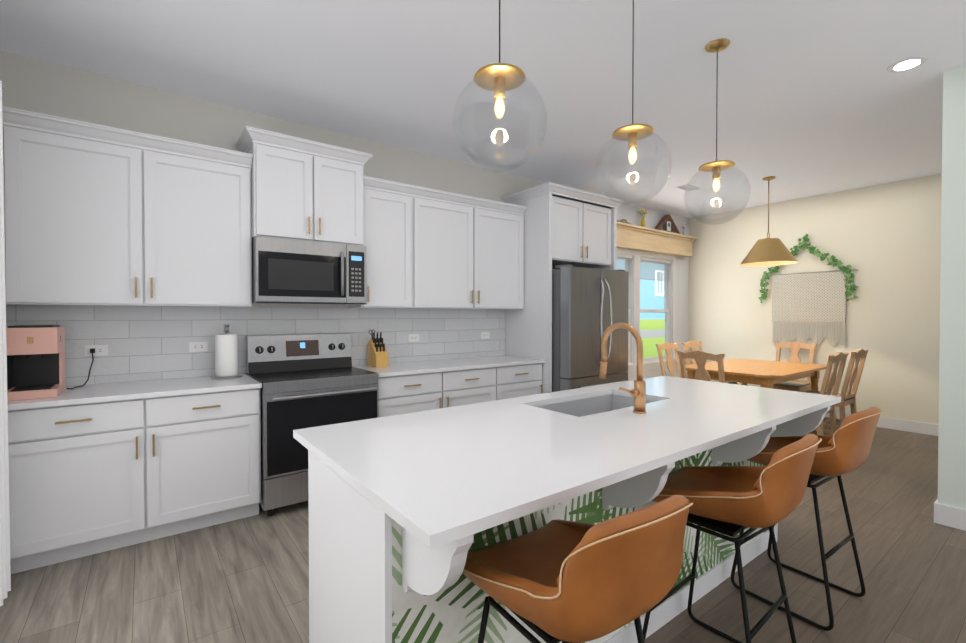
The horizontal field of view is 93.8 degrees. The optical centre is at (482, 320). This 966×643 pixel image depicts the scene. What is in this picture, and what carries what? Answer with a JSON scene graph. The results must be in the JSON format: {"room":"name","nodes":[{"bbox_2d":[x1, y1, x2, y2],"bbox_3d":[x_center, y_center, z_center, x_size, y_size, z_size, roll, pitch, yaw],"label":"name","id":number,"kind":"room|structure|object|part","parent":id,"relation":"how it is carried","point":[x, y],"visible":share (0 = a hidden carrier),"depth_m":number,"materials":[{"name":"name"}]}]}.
{"room":"kitchen","nodes":[
{"label":"kitchen","id":0,"kind":"room"},
{"bbox_2d":[0,50,688,385],"bbox_3d":[0.207,-0.168,5.119,8.440,2.950,0.120,-1,1,-37],"label":"wall","id":1,"kind":"structure","parent":0,"point":[38,86],"depth_m":3.38,"materials":[{"name":"white paint"}]},
{"bbox_2d":[2,106,252,306],"bbox_3d":[-2.245,-0.633,2.988,1.245,1.077,0.327,-1,1,-37],"label":"upper cabinet","id":2,"kind":"object","parent":1,"relation":"attached to","point":[98,215],"depth_m":2.79,"materials":[{"name":"white wood"}]},
{"bbox_2d":[6,305,504,385],"bbox_3d":[-1.321,0.151,3.896,3.920,0.513,0.008,-1,1,-37],"label":"tile backsplash","id":3,"kind":"structure","parent":1,"relation":"attached to","point":[143,343],"depth_m":3.36,"materials":[{"name":"white tile"}]},
{"bbox_2d":[85,345,107,355],"bbox_3d":[-2.540,0.199,2.970,0.116,0.072,0.007,-1,1,-37],"label":"electrical outlet","id":4,"kind":"object","parent":3,"relation":"attached to","point":[101,350],"visible":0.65,"depth_m":2.97,"materials":[{"name":"white plastic"}]},
{"bbox_2d":[67,348,94,388],"bbox_3d":[-2.522,0.303,2.839,0.118,0.233,0.227,-1,1,-37],"label":"cord","id":5,"kind":"object","parent":4,"relation":"attached to","point":[92,351],"visible":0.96,"depth_m":2.91,"materials":[{"name":"black plastic"}]},
{"bbox_2d":[189,342,207,351],"bbox_3d":[-2.084,0.195,3.313,0.116,0.072,0.007,-1,1,-37],"label":"electrical outlet","id":6,"kind":"object","parent":3,"relation":"attached to","point":[198,346],"visible":1,"depth_m":3.31,"materials":[{"name":"white plastic"}]},
{"bbox_2d":[408,334,418,341],"bbox_3d":[-0.669,0.171,4.375,0.116,0.072,0.007,-1,1,-37],"label":"electrical outlet","id":7,"kind":"object","parent":3,"relation":"attached to","point":[413,337],"visible":1,"depth_m":4.37,"materials":[{"name":"white plastic"}]},
{"bbox_2d":[481,332,489,338],"bbox_3d":[0.027,0.165,4.898,0.116,0.072,0.007,-1,1,-37],"label":"electrical outlet","id":8,"kind":"object","parent":3,"relation":"attached to","point":[485,335],"visible":1,"depth_m":4.90,"materials":[{"name":"white plastic"}]},
{"bbox_2d":[242,127,365,245],"bbox_3d":[-1.401,-0.970,3.574,0.809,0.743,0.397,-1,1,-37],"label":"upper cabinet","id":9,"kind":"object","parent":1,"relation":"attached to","point":[301,189],"depth_m":3.38,"materials":[{"name":"white wood"}]},
{"bbox_2d":[252,236,366,304],"bbox_3d":[-1.371,-0.358,3.543,0.803,0.466,0.491,-1,1,-37],"label":"microwave","id":10,"kind":"object","parent":9,"relation":"attached to","point":[292,272],"visible":1,"depth_m":3.35,"materials":[{"name":"silver metal"}]},
{"bbox_2d":[348,176,421,308],"bbox_3d":[-0.878,-0.646,4.015,0.546,1.077,0.327,-1,1,-37],"label":"upper cabinet","id":11,"kind":"object","parent":1,"relation":"attached to","point":[393,209],"depth_m":3.90,"materials":[{"name":"white wood"}]},
{"bbox_2d":[422,187,481,308],"bbox_3d":[-0.455,-0.650,4.332,0.801,1.077,0.327,-1,1,-37],"label":"upper cabinet","id":12,"kind":"object","parent":1,"relation":"attached to","point":[451,222],"depth_m":4.26,"materials":[{"name":"white wood"}]},
{"bbox_2d":[482,198,525,308],"bbox_3d":[0.052,-0.655,4.713,0.728,1.077,0.327,-1,1,-37],"label":"upper cabinet","id":13,"kind":"object","parent":1,"relation":"attached to","point":[502,223],"depth_m":4.63,"materials":[{"name":"white wood"}]},
{"bbox_2d":[617,248,675,371],"bbox_3d":[2.199,-0.135,6.581,2.090,1.745,0.155,-1,1,-37],"label":"window","id":14,"kind":"structure","parent":1,"relation":"in","point":[669,309],"depth_m":6.70,"materials":[{"name":"white wood"}]},
{"bbox_2d":[616,254,631,277],"bbox_3d":[1.799,-0.757,6.256,0.850,0.318,0.026,-1,1,-37],"label":"window blind","id":15,"kind":"object","parent":14,"relation":"attached to","point":[623,261],"visible":0.4,"depth_m":6.40,"materials":[{"name":"white"}]},
{"bbox_2d":[640,257,670,281],"bbox_3d":[2.615,-0.765,6.869,0.850,0.318,0.026,-1,1,-37],"label":"window blind","id":16,"kind":"object","parent":14,"relation":"attached to","point":[654,261],"visible":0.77,"depth_m":6.86,"materials":[{"name":"white"}]},
{"bbox_2d":[617,222,697,256],"bbox_3d":[2.295,-1.161,6.483,2.688,0.300,0.184,-1,1,-37],"label":"shelf","id":17,"kind":"object","parent":1,"relation":"attached to","point":[637,237],"visible":0.48,"depth_m":6.57,"materials":[{"name":"brown wood"}]},
{"bbox_2d":[617,219,630,223],"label":"decor","id":18,"kind":"object","parent":17,"relation":"on","point":[625,221],"depth_m":6.19,"materials":[{"name":"brown"}]},
{"bbox_2d":[638,209,647,226],"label":"decor","id":19,"kind":"object","parent":17,"relation":"on","point":[643,223],"depth_m":6.46,"materials":[{"name":"yellow"}]},
{"bbox_2d":[655,214,686,234],"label":"decor","id":20,"kind":"object","parent":17,"relation":"on","point":[666,223],"depth_m":6.88,"materials":[{"name":"brown wood"}]},
{"bbox_2d":[0,419,965,642],"bbox_3d":[2.255,1.367,2.412,8.440,0.050,7.300,-1,1,-37],"label":"floor","id":21,"kind":"structure","parent":0,"point":[244,580],"depth_m":2.31,"materials":[{"name":"brown wood"}]},
{"bbox_2d":[8,387,261,573],"bbox_3d":[-2.162,0.893,2.895,1.243,0.884,0.607,-1,1,-37],"label":"base cabinet","id":22,"kind":"object","parent":21,"relation":"on","point":[97,468],"depth_m":2.61,"materials":[{"name":"white wood"}]},
{"bbox_2d":[8,375,261,410],"bbox_3d":[-2.177,0.437,2.861,1.302,0.030,0.633,-1,1,-37],"label":"countertop","id":23,"kind":"structure","parent":22,"relation":"on","point":[204,385],"depth_m":2.76,"materials":[{"name":"white stone"}]},
{"bbox_2d":[6,325,65,400],"bbox_3d":[-2.539,0.227,2.567,0.216,0.395,0.330,-1,1,-37],"label":"coffee maker","id":24,"kind":"object","parent":23,"relation":"on","point":[35,361],"visible":0.98,"depth_m":2.51,"materials":[{"name":"pink plastic"}]},
{"bbox_2d":[211,325,241,378],"bbox_3d":[-1.861,0.224,3.283,0.200,0.383,0.200,-1,1,-37],"label":"paper towel","id":25,"kind":"object","parent":23,"relation":"on","point":[226,355],"visible":1,"depth_m":3.23,"materials":[{"name":"white paper"}]},
{"bbox_2d":[246,333,378,515],"bbox_3d":[-1.294,0.726,3.455,0.809,1.205,0.716,-1,1,-37],"label":"range","id":26,"kind":"object","parent":21,"relation":"on","point":[310,380],"visible":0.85,"depth_m":3.22,"materials":[{"name":"silver metal"}]},
{"bbox_2d":[378,367,503,416],"bbox_3d":[-0.506,0.877,4.138,1.261,0.884,0.607,-1,1,-37],"label":"base cabinet","id":27,"kind":"object","parent":21,"relation":"on","point":[398,394],"depth_m":3.85,"materials":[{"name":"white wood"}]},
{"bbox_2d":[356,355,543,378],"bbox_3d":[-0.284,0.418,4.283,1.798,0.030,0.633,-1,1,-37],"label":"countertop","id":28,"kind":"structure","parent":27,"relation":"on","point":[420,367],"depth_m":4.13,"materials":[{"name":"white stone"}]},
{"bbox_2d":[367,329,387,367],"bbox_3d":[-0.931,0.245,3.985,0.123,0.323,0.185,-1,1,-37],"label":"knife block","id":29,"kind":"object","parent":28,"relation":"on","point":[377,353],"visible":1,"depth_m":3.94,"materials":[{"name":"brown wood"}]},
{"bbox_2d":[504,363,541,398],"bbox_3d":[0.161,0.871,4.639,0.667,0.884,0.607,-1,1,-37],"label":"base cabinet","id":30,"kind":"object","parent":21,"relation":"on","point":[526,380],"depth_m":4.43,"materials":[{"name":"white wood"}]},
{"bbox_2d":[501,182,623,393],"bbox_3d":[0.903,-0.027,5.099,1.199,2.668,0.745,-1,1,-37],"label":"surround","id":31,"kind":"object","parent":21,"relation":"on","point":[565,225],"visible":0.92,"depth_m":4.74,"materials":[{"name":"white wood"}]},
{"bbox_2d":[308,391,829,642],"bbox_3d":[0.635,0.903,2.140,2.560,0.884,0.960,-1,1,-37],"label":"kitchen island","id":32,"kind":"object","parent":21,"relation":"on","point":[370,581],"depth_m":1.49,"materials":[{"name":"white wood"}]},
{"bbox_2d":[293,376,840,550],"bbox_3d":[0.620,0.445,2.154,2.630,0.030,1.070,-1,1,-37],"label":"island countertop","id":33,"kind":"structure","parent":32,"relation":"on","point":[445,476],"depth_m":1.58,"materials":[{"name":"white stone"}]},
{"bbox_2d":[536,394,655,416],"bbox_3d":[0.612,0.560,2.400,0.758,0.204,0.398,-1,1,-37],"label":"sink","id":34,"kind":"object","parent":33,"relation":"in","point":[589,404],"depth_m":2.64,"materials":[{"name":"silver metal"}]},
{"bbox_2d":[599,323,648,414],"bbox_3d":[0.629,0.221,2.159,0.167,0.418,0.262,-1,1,-37],"label":"faucet","id":35,"kind":"object","parent":33,"relation":"on","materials":[{"name":"gold metal"}]},
{"bbox_2d":[462,495,692,642],"bbox_3d":[0.226,0.879,1.192,0.464,0.955,0.557,0,1,-34],"label":"stool","id":36,"kind":"object","parent":21,"relation":"on","point":[557,581],"visible":0.96,"depth_m":0.98,"materials":[{"name":"brown leather"}]},
{"bbox_3d":[0.211,1.052,1.217,0.427,0.609,0.433,0,1,-34],"label":"frame","id":37,"kind":"part","parent":36,"relation":"part of","materials":[{"name":"black metal"}]},
{"bbox_2d":[552,264,628,391],"bbox_3d":[0.980,0.362,5.005,0.960,1.832,0.962,-1,1,-37],"label":"fridge","id":38,"kind":"object","parent":21,"relation":"on","point":[590,306],"visible":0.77,"depth_m":4.57,"materials":[{"name":"metal"}]},
{"bbox_2d":[655,342,681,377],"bbox_3d":[2.585,0.796,5.779,0.490,1.006,0.550,-1,1,-37],"label":"chair","id":39,"kind":"object","parent":21,"relation":"on","point":[667,346],"visible":0.33,"depth_m":5.93,"materials":[{"name":"brown wood"}]},
{"bbox_2d":[677,350,724,382],"bbox_3d":[2.412,0.809,4.761,0.550,1.006,0.490,-1,1,-37],"label":"chair","id":40,"kind":"object","parent":21,"relation":"on","point":[700,357],"visible":0.33,"depth_m":4.60,"materials":[{"name":"brown wood"}]},
{"bbox_2d":[681,340,738,384],"bbox_3d":[3.089,0.792,6.157,0.490,1.006,0.550,-1,1,-37],"label":"chair","id":41,"kind":"object","parent":21,"relation":"on","point":[691,344],"visible":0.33,"depth_m":6.27,"materials":[{"name":"brown wood"}]},
{"bbox_2d":[642,434,821,642],"bbox_3d":[0.924,0.872,1.716,0.464,0.955,0.557,-1,1,-40],"label":"stool","id":42,"kind":"object","parent":21,"relation":"on","point":[731,501],"visible":0.94,"depth_m":1.56,"materials":[{"name":"brown leather"}]},
{"bbox_3d":[0.906,1.045,1.739,0.427,0.609,0.433,-1,1,-40],"label":"frame","id":43,"kind":"part","parent":42,"relation":"part of","materials":[{"name":"black metal"}]},
{"bbox_3d":[0.920,0.558,1.716,0.460,0.340,0.565,-1,1,-40],"label":"seat","id":44,"kind":"part","parent":42,"relation":"part of","materials":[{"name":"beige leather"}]},
{"bbox_2d":[685,359,825,390],"bbox_3d":[3.223,0.923,5.372,1.630,0.760,1.080,-1,1,-37],"label":"dining table","id":45,"kind":"object","parent":21,"relation":"on","point":[766,374],"visible":0.65,"depth_m":5.11,"materials":[{"name":"brown wood"}]},
{"bbox_2d":[760,341,816,391],"bbox_3d":[4.035,0.794,5.980,0.550,1.006,0.490,-1,1,-37],"label":"chair","id":46,"kind":"object","parent":21,"relation":"on","point":[795,347],"visible":0.42,"depth_m":5.97,"materials":[{"name":"brown wood"}]},
{"bbox_2d":[731,407,882,630],"bbox_3d":[1.559,0.866,2.199,0.464,0.955,0.557,-1,1,-35],"label":"stool","id":47,"kind":"object","parent":21,"relation":"on","point":[845,448],"visible":0.67,"depth_m":2.00,"materials":[{"name":"brown leather"}]},
{"bbox_3d":[1.543,1.039,2.224,0.427,0.609,0.433,-1,1,-35],"label":"frame","id":48,"kind":"part","parent":47,"relation":"part of","materials":[{"name":"black metal"}]},
{"bbox_3d":[1.556,0.552,2.199,0.460,0.340,0.565,-1,1,-35],"label":"seat","id":49,"kind":"part","parent":47,"relation":"part of","materials":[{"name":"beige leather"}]},
{"bbox_2d":[803,352,848,435],"bbox_3d":[3.312,0.811,4.612,0.490,1.006,0.550,-1,1,-37],"label":"chair","id":50,"kind":"object","parent":21,"relation":"on","point":[832,381],"visible":0.48,"depth_m":4.44,"materials":[{"name":"brown wood"}]},
{"bbox_2d":[804,349,867,428],"bbox_3d":[3.863,0.806,5.026,0.490,1.006,0.550,-1,1,-37],"label":"chair","id":51,"kind":"object","parent":21,"relation":"on","point":[851,378],"visible":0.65,"depth_m":4.85,"materials":[{"name":"brown wood"}]},
{"bbox_2d":[0,0,965,217],"bbox_3d":[2.255,-1.633,2.374,8.440,0.050,7.300,-1,1,-37],"label":"ceiling","id":52,"kind":"structure","parent":0,"point":[815,97],"depth_m":2.95,"materials":[{"name":"white paint"}]},
{"bbox_2d":[452,0,546,172],"bbox_3d":[0.062,-1.076,1.671,0.350,1.044,0.350,-1,1,-37],"label":"globe pendant light","id":53,"kind":"object","parent":52,"relation":"hanging from","point":[499,79],"visible":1,"depth_m":1.66,"materials":[{"name":"clear glass"}]},
{"bbox_2d":[596,0,671,204],"bbox_3d":[0.717,-1.080,2.164,0.350,1.049,0.350,-1,1,-37],"label":"globe pendant light","id":54,"kind":"object","parent":52,"relation":"hanging from","point":[632,134],"visible":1,"depth_m":2.15,"materials":[{"name":"clear glass"}]},
{"bbox_2d":[676,184,699,190],"bbox_3d":[2.550,-1.645,5.628,0.300,0.008,0.150,-1,1,-37],"label":"ceiling vent","id":55,"kind":"object","parent":52,"relation":"in","point":[683,187],"visible":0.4,"depth_m":5.64,"materials":[{"name":"white metal"}]},
{"bbox_2d":[684,38,750,224],"bbox_3d":[1.373,-1.086,2.656,0.350,1.049,0.350,-1,1,-37],"label":"globe pendant light","id":56,"kind":"object","parent":52,"relation":"hanging from","point":[715,167],"visible":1,"depth_m":2.64,"materials":[{"name":"clear glass"}]},
{"bbox_2d":[740,176,797,265],"bbox_3d":[3.303,-1.148,5.231,0.574,0.992,0.574,-1,1,-37],"label":"pendant light","id":57,"kind":"object","parent":52,"relation":"hanging from","point":[768,251],"visible":1,"depth_m":5.12,"materials":[{"name":"gold metal"}]},
{"bbox_2d":[887,56,927,71],"bbox_3d":[2.673,-1.610,2.850,0.190,0.008,0.190,-1,1,-37],"label":"recessed light","id":58,"kind":"object","parent":52,"relation":"in","point":[909,63],"visible":1,"depth_m":2.84,"materials":[{"name":"white plastic"}]},
{"bbox_2d":[688,174,941,424],"bbox_3d":[5.528,-0.163,4.663,0.120,2.950,7.000,-1,1,-37],"label":"wall","id":59,"kind":"structure","parent":0,"point":[884,239],"depth_m":5.66,"materials":[{"name":"beige paint"}]},
{"bbox_2d":[759,234,858,347],"bbox_3d":[4.329,-0.381,6.080,0.063,1.567,1.158,-1,1,-37],"label":"macrame hanging","id":60,"kind":"object","parent":59,"relation":"attached to","point":[814,298],"visible":0.88,"depth_m":6.04,"materials":[{"name":"grey fabric"}]},
{"bbox_2d":[824,410,938,435],"bbox_3d":[5.444,1.247,4.680,0.014,0.130,6.899,-1,1,-37],"label":"baseboard","id":61,"kind":"structure","parent":59,"relation":"attached to","point":[910,426],"depth_m":5.31,"materials":[{"name":"white wood"}]},
{"bbox_2d":[934,65,965,530],"bbox_3d":[4.143,-0.122,1.544,0.170,2.950,3.675,-1,1,-37],"label":"wall","id":62,"kind":"structure","parent":0,"point":[950,506],"depth_m":2.91,"materials":[{"name":"white paint"}]},
{"label":"outside","id":63,"kind":"structure","parent":0,"visible":0},
{"bbox_2d":[616,259,664,357],"bbox_3d":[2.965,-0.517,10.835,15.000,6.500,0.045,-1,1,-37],"label":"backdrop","id":64,"kind":"structure","parent":63,"point":[654,327],"depth_m":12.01,"materials":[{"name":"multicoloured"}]},
{"bbox_3d":[-0.837,-0.101,-0.117,0.120,2.950,7.000,-1,1,-37],"label":"wall","id":65,"kind":"structure","parent":0,"visible":0},
{"bbox_2d":[0,80,10,606],"bbox_3d":[-2.272,0.089,2.070,0.087,2.485,0.315,-1,1,-37],"label":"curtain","id":66,"kind":"object","parent":65,"relation":"hanging from","point":[5,578],"visible":0.96,"depth_m":2.10,"materials":[{"name":"white fabric"}]}
]}

